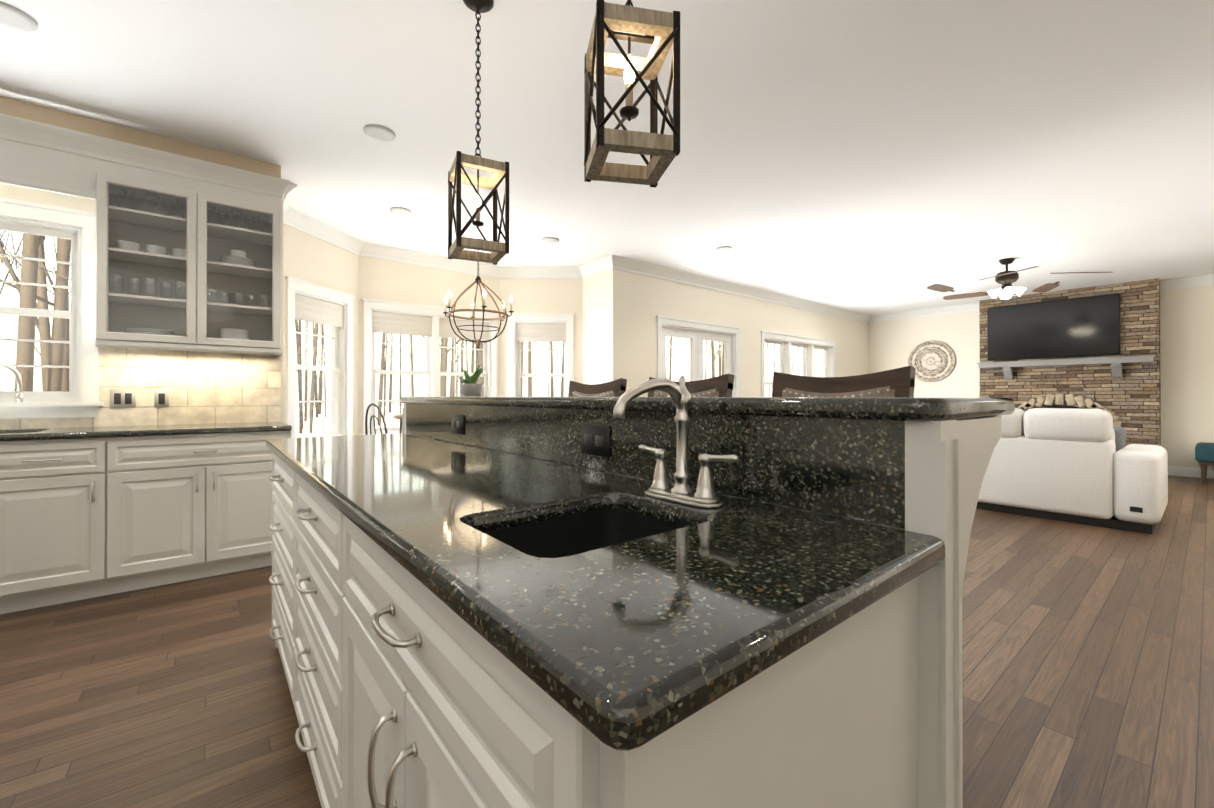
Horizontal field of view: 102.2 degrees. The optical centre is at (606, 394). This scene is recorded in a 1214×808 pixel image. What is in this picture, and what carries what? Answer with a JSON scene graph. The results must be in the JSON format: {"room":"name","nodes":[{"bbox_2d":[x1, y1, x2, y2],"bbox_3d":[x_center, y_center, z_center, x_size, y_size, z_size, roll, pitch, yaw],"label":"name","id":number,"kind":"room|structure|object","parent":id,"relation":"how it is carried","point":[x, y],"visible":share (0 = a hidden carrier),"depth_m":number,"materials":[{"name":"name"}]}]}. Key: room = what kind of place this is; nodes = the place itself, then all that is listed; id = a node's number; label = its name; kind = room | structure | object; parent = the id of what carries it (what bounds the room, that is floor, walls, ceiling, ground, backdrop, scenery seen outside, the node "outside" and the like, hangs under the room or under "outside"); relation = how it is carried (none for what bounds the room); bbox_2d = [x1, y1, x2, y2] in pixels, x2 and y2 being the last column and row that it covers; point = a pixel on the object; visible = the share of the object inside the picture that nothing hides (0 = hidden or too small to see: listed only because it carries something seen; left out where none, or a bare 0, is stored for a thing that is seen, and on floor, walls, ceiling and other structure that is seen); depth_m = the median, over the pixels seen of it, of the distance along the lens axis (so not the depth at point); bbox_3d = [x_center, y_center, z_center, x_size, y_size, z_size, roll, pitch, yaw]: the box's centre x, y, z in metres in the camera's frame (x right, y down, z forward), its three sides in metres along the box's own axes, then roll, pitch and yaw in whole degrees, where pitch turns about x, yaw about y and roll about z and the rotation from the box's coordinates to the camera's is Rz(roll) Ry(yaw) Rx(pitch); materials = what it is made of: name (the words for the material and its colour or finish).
{"room":"kitchen","nodes":[
{"label":"kitchen","id":0,"kind":"room"},
{"bbox_2d":[0,183,282,428],"bbox_3d":[-4.075,-0.249,2.496,4.050,2.740,0.150,0,0,-39],"label":"wall","id":1,"kind":"structure","parent":0,"point":[10,191],"depth_m":3.00,"materials":[{"name":"beige paint"}]},
{"bbox_2d":[283,183,1213,322],"bbox_3d":[3.211,-1.546,4.710,10.050,0.130,8.200,0,0,-39],"label":"crown molding","id":2,"kind":"structure","parent":1,"relation":"attached to","point":[301,222],"depth_m":6.17,"materials":[{"name":"white wood"}]},
{"bbox_2d":[283,224,358,434],"bbox_3d":[-2.817,-0.241,4.716,0.150,2.740,1.063,0,0,10],"label":"wall","id":3,"kind":"structure","parent":0,"point":[310,259],"depth_m":4.71,"materials":[{"name":"beige paint"}]},
{"bbox_2d":[358,256,499,434],"bbox_3d":[-2.059,-0.237,5.805,1.650,2.740,0.150,0,0,-39],"label":"wall","id":4,"kind":"structure","parent":0,"point":[379,279],"depth_m":5.59,"materials":[{"name":"beige paint"}]},
{"bbox_2d":[500,278,582,395],"bbox_3d":[-0.838,-0.235,6.322,1.063,2.740,0.150,0,0,2],"label":"wall","id":5,"kind":"structure","parent":0,"point":[560,295],"depth_m":6.25,"materials":[{"name":"beige paint"}]},
{"bbox_2d":[583,271,604,383],"bbox_3d":[-0.109,-0.236,6.099,0.150,2.740,0.450,0,0,-39],"label":"wall","id":6,"kind":"structure","parent":0,"point":[593,323],"depth_m":6.05,"materials":[{"name":"beige paint"}]},
{"bbox_2d":[601,363,608,383],"bbox_3d":[-0.027,-0.227,5.876,0.002,0.280,0.160,0,0,-39],"label":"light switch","id":7,"kind":"object","parent":6,"relation":"attached to","point":[604,373],"visible":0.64,"depth_m":5.88,"materials":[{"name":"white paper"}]},
{"bbox_2d":[0,475,1213,807],"bbox_3d":[1.639,1.185,3.424,14.500,0.120,8.600,0,0,-39],"label":"floor","id":8,"kind":"structure","parent":0,"point":[1086,665],"depth_m":1.89,"materials":[{"name":"brown wood"}]},
{"bbox_2d":[0,440,107,613],"bbox_3d":[-3.110,0.679,2.771,0.460,0.887,0.627,0,0,-39],"label":"base cabinet","id":9,"kind":"object","parent":8,"relation":"on","point":[54,493],"depth_m":2.56,"materials":[{"name":"white wood"}]},
{"bbox_2d":[108,432,290,594],"bbox_3d":[-2.599,0.680,3.185,0.855,0.887,0.627,0,0,-39],"label":"base cabinet","id":10,"kind":"object","parent":8,"relation":"on","point":[181,508],"depth_m":2.89,"materials":[{"name":"white wood"}]},
{"bbox_2d":[0,420,291,443],"bbox_3d":[-3.750,0.217,2.243,3.838,0.034,0.642,0,0,-39],"label":"countertop","id":11,"kind":"structure","parent":10,"relation":"on","point":[106,431],"depth_m":2.85,"materials":[{"name":"black stone"}]},
{"bbox_2d":[0,362,23,423],"bbox_3d":[-3.449,0.007,2.737,0.242,0.391,0.117,0,0,-39],"label":"faucet","id":12,"kind":"object","parent":11,"relation":"on","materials":[{"name":"silver metal"}]},
{"bbox_2d":[365,403,387,434],"bbox_3d":[-1.976,0.604,4.483,0.408,1.050,0.391,0,0,-39],"label":"chair","id":13,"kind":"object","parent":8,"relation":"on","point":[373,416],"visible":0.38,"depth_m":4.33,"materials":[{"name":"grey metal"}]},
{"bbox_2d":[394,414,401,419],"bbox_3d":[-1.598,0.668,5.114,1.150,0.925,1.150,0,0,-39],"label":"table","id":14,"kind":"object","parent":8,"relation":"on","point":[398,416],"visible":0.04,"depth_m":4.74,"materials":[{"name":"brown wood"}]},
{"bbox_2d":[568,378,626,396],"bbox_3d":[-0.234,0.520,2.487,0.498,1.202,0.450,0,0,-39],"label":"bar stool","id":15,"kind":"object","parent":8,"relation":"on","point":[616,388],"visible":0.21,"depth_m":2.57,"materials":[{"name":"brown wood"}]},
{"bbox_2d":[265,400,1014,807],"bbox_3d":[-0.413,0.579,1.517,0.923,1.078,2.430,0,0,-39],"label":"kitchen island","id":16,"kind":"object","parent":8,"relation":"on","point":[677,598],"depth_m":0.67,"materials":[{"name":"white"}]},
{"bbox_2d":[400,396,1014,411],"bbox_3d":[-0.145,0.025,1.743,0.455,0.033,2.430,0,0,-39],"label":"island countertop","id":17,"kind":"structure","parent":16,"relation":"on","point":[923,404],"depth_m":0.82,"materials":[{"name":"black stone"}]},
{"bbox_2d":[457,364,483,395],"bbox_3d":[-0.737,-0.076,2.616,0.150,0.174,0.174,0,0,-39],"label":"succulent plant","id":18,"kind":"object","parent":17,"relation":"on","point":[469,387],"visible":1,"depth_m":2.57,"materials":[{"name":"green plant"}]},
{"bbox_2d":[648,374,733,396],"bbox_3d":[0.176,0.518,1.982,0.498,1.202,0.450,0,0,-39],"label":"bar stool","id":19,"kind":"object","parent":8,"relation":"on","point":[720,386],"visible":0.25,"depth_m":2.00,"materials":[{"name":"brown wood"}]},
{"bbox_2d":[772,366,915,396],"bbox_3d":[0.586,0.517,1.477,0.498,1.202,0.450,0,0,-39],"label":"bar stool","id":20,"kind":"object","parent":8,"relation":"on","point":[898,382],"visible":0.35,"depth_m":1.56,"materials":[{"name":"brown wood"}]},
{"bbox_2d":[976,408,1167,533],"bbox_3d":[4.034,0.630,5.061,1.020,1.000,2.280,0,0,-39],"label":"sofa","id":21,"kind":"object","parent":8,"relation":"on","point":[1083,466],"visible":0.48,"depth_m":4.27,"materials":[{"name":"white leather"}]},
{"bbox_2d":[1195,442,1213,483],"bbox_3d":[8.189,0.888,5.875,0.640,0.490,1.450,0,0,-39],"label":"bench","id":22,"kind":"object","parent":8,"relation":"on","point":[1204,455],"visible":1,"depth_m":6.20,"materials":[{"name":"fabric"}]},
{"bbox_2d":[0,0,1213,315],"bbox_3d":[1.639,-1.675,3.434,14.500,0.120,8.600,0,0,-39],"label":"ceiling","id":23,"kind":"structure","parent":0,"point":[882,156],"depth_m":2.90,"materials":[{"name":"white paint"}]},
{"bbox_2d":[0,2,37,30],"bbox_3d":[-2.561,-1.614,2.087,0.178,0.011,0.178,0,0,42],"label":"recessed light","id":24,"kind":"object","parent":23,"relation":"in","point":[12,16],"depth_m":2.10,"materials":[{"name":"grey"}]},
{"bbox_2d":[363,125,395,140],"bbox_3d":[-1.404,-1.610,3.026,0.178,0.011,0.178,0,0,42],"label":"recessed light","id":25,"kind":"object","parent":23,"relation":"in","point":[377,132],"depth_m":3.02,"materials":[{"name":"grey plastic"}]},
{"bbox_2d":[390,207,411,214],"bbox_3d":[-1.811,-1.606,4.305,0.178,0.011,0.178,0,0,42],"label":"recessed light","id":26,"kind":"object","parent":23,"relation":"in","point":[396,210],"depth_m":4.29,"materials":[{"name":"grey"}]},
{"bbox_2d":[443,239,513,347],"bbox_3d":[-1.348,-1.044,5.129,0.742,1.130,0.739,0,0,-39],"label":"chandelier","id":27,"kind":"object","parent":23,"relation":"hanging from","point":[478,281],"visible":0.85,"depth_m":5.10,"materials":[{"name":"brown metal"}]},
{"bbox_2d":[448,0,509,264],"bbox_3d":[-0.528,-1.093,2.009,0.209,1.054,0.212,0,0,-27],"label":"pendant lantern","id":28,"kind":"object","parent":23,"relation":"hanging from","point":[497,249],"visible":1,"depth_m":1.99,"materials":[{"name":"brown wood"}]},
{"bbox_2d":[542,237,558,242],"bbox_3d":[-0.590,-1.603,5.102,0.178,0.011,0.178,0,0,24],"label":"recessed light","id":29,"kind":"object","parent":23,"relation":"in","point":[547,239],"depth_m":5.09,"materials":[{"name":"grey"}]},
{"bbox_2d":[584,0,679,187],"bbox_3d":[0.054,-1.084,1.180,0.195,1.079,0.198,0,0,-11],"label":"pendant lantern","id":30,"kind":"object","parent":23,"relation":"hanging from","point":[662,149],"visible":1,"depth_m":1.11,"materials":[{"name":"brown wood"}]},
{"bbox_2d":[716,246,731,251],"bbox_3d":[1.290,-1.602,5.404,0.178,0.011,0.178,0,0,6],"label":"recessed light","id":31,"kind":"object","parent":23,"relation":"in","point":[723,248],"depth_m":5.37,"materials":[{"name":"grey"}]},
{"bbox_2d":[927,258,1110,299],"bbox_3d":[4.826,-1.379,5.824,1.668,0.456,1.646,0,0,-39],"label":"ceiling fan","id":32,"kind":"object","parent":23,"relation":"hanging from","point":[1006,279],"visible":1,"depth_m":5.85,"materials":[{"name":"brown wood"}]},
{"bbox_2d":[605,269,867,396],"bbox_3d":[2.662,-0.230,7.961,6.800,2.740,0.150,0,0,-39],"label":"wall","id":33,"kind":"structure","parent":0,"point":[636,305],"depth_m":6.79,"materials":[{"name":"beige paint"}]},
{"bbox_2d":[0,197,836,437],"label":"window","id":34,"kind":"structure","parent":33,"relation":"in","point":[306,301],"depth_m":5.04,"materials":[{"name":"white"}]},
{"bbox_2d":[868,285,1213,468],"bbox_3d":[7.581,-0.232,7.414,0.150,2.740,6.900,0,0,-39],"label":"wall","id":35,"kind":"structure","parent":0,"point":[1187,360],"depth_m":6.89,"materials":[{"name":"beige paint"}]},
{"bbox_2d":[908,340,955,381],"bbox_3d":[6.050,-0.616,9.147,0.042,0.780,0.780,0,0,-39],"label":"wall art","id":36,"kind":"object","parent":35,"relation":"attached to","point":[932,361],"visible":0.96,"depth_m":9.12},
{"bbox_2d":[977,278,1160,446],"bbox_3d":[6.949,-0.231,7.525,0.689,2.739,2.170,0,0,-39],"label":"stone wall","id":37,"kind":"structure","parent":0,"point":[1123,387],"depth_m":7.14,"materials":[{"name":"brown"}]},
{"bbox_2d":[987,293,1119,359],"bbox_3d":[6.880,-1.011,7.633,0.046,0.880,1.540,0,0,-39],"label":"tv","id":38,"kind":"object","parent":37,"relation":"attached to","point":[1083,326],"visible":0.98,"depth_m":7.55,"materials":[{"name":"black glass"}]},
{"bbox_2d":[1168,466,1213,478],"bbox_3d":[3.211,1.064,4.700,10.050,0.130,8.200,0,0,-39],"label":"baseboard","id":39,"kind":"structure","parent":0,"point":[1183,471],"depth_m":6.75,"materials":[{"name":"white wood"}]},
{"label":"outside","id":40,"kind":"structure","parent":0,"visible":0},
{"bbox_2d":[295,406,402,433],"bbox_3d":[-20.154,1.627,32.583,70.000,0.200,64.050,0,0,-39],"label":"ground","id":41,"kind":"structure","parent":40,"point":[327,424],"depth_m":28.26,"materials":[{"name":"beige"}]},
{"bbox_2d":[0,230,797,433],"bbox_3d":[-13.168,-6.470,25.561,47.647,15.956,35.726,0,0,-39],"label":"trees","id":42,"kind":"object","parent":41,"relation":"on","point":[51,349],"depth_m":13.58,"materials":[{"name":"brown plant"}]}
]}

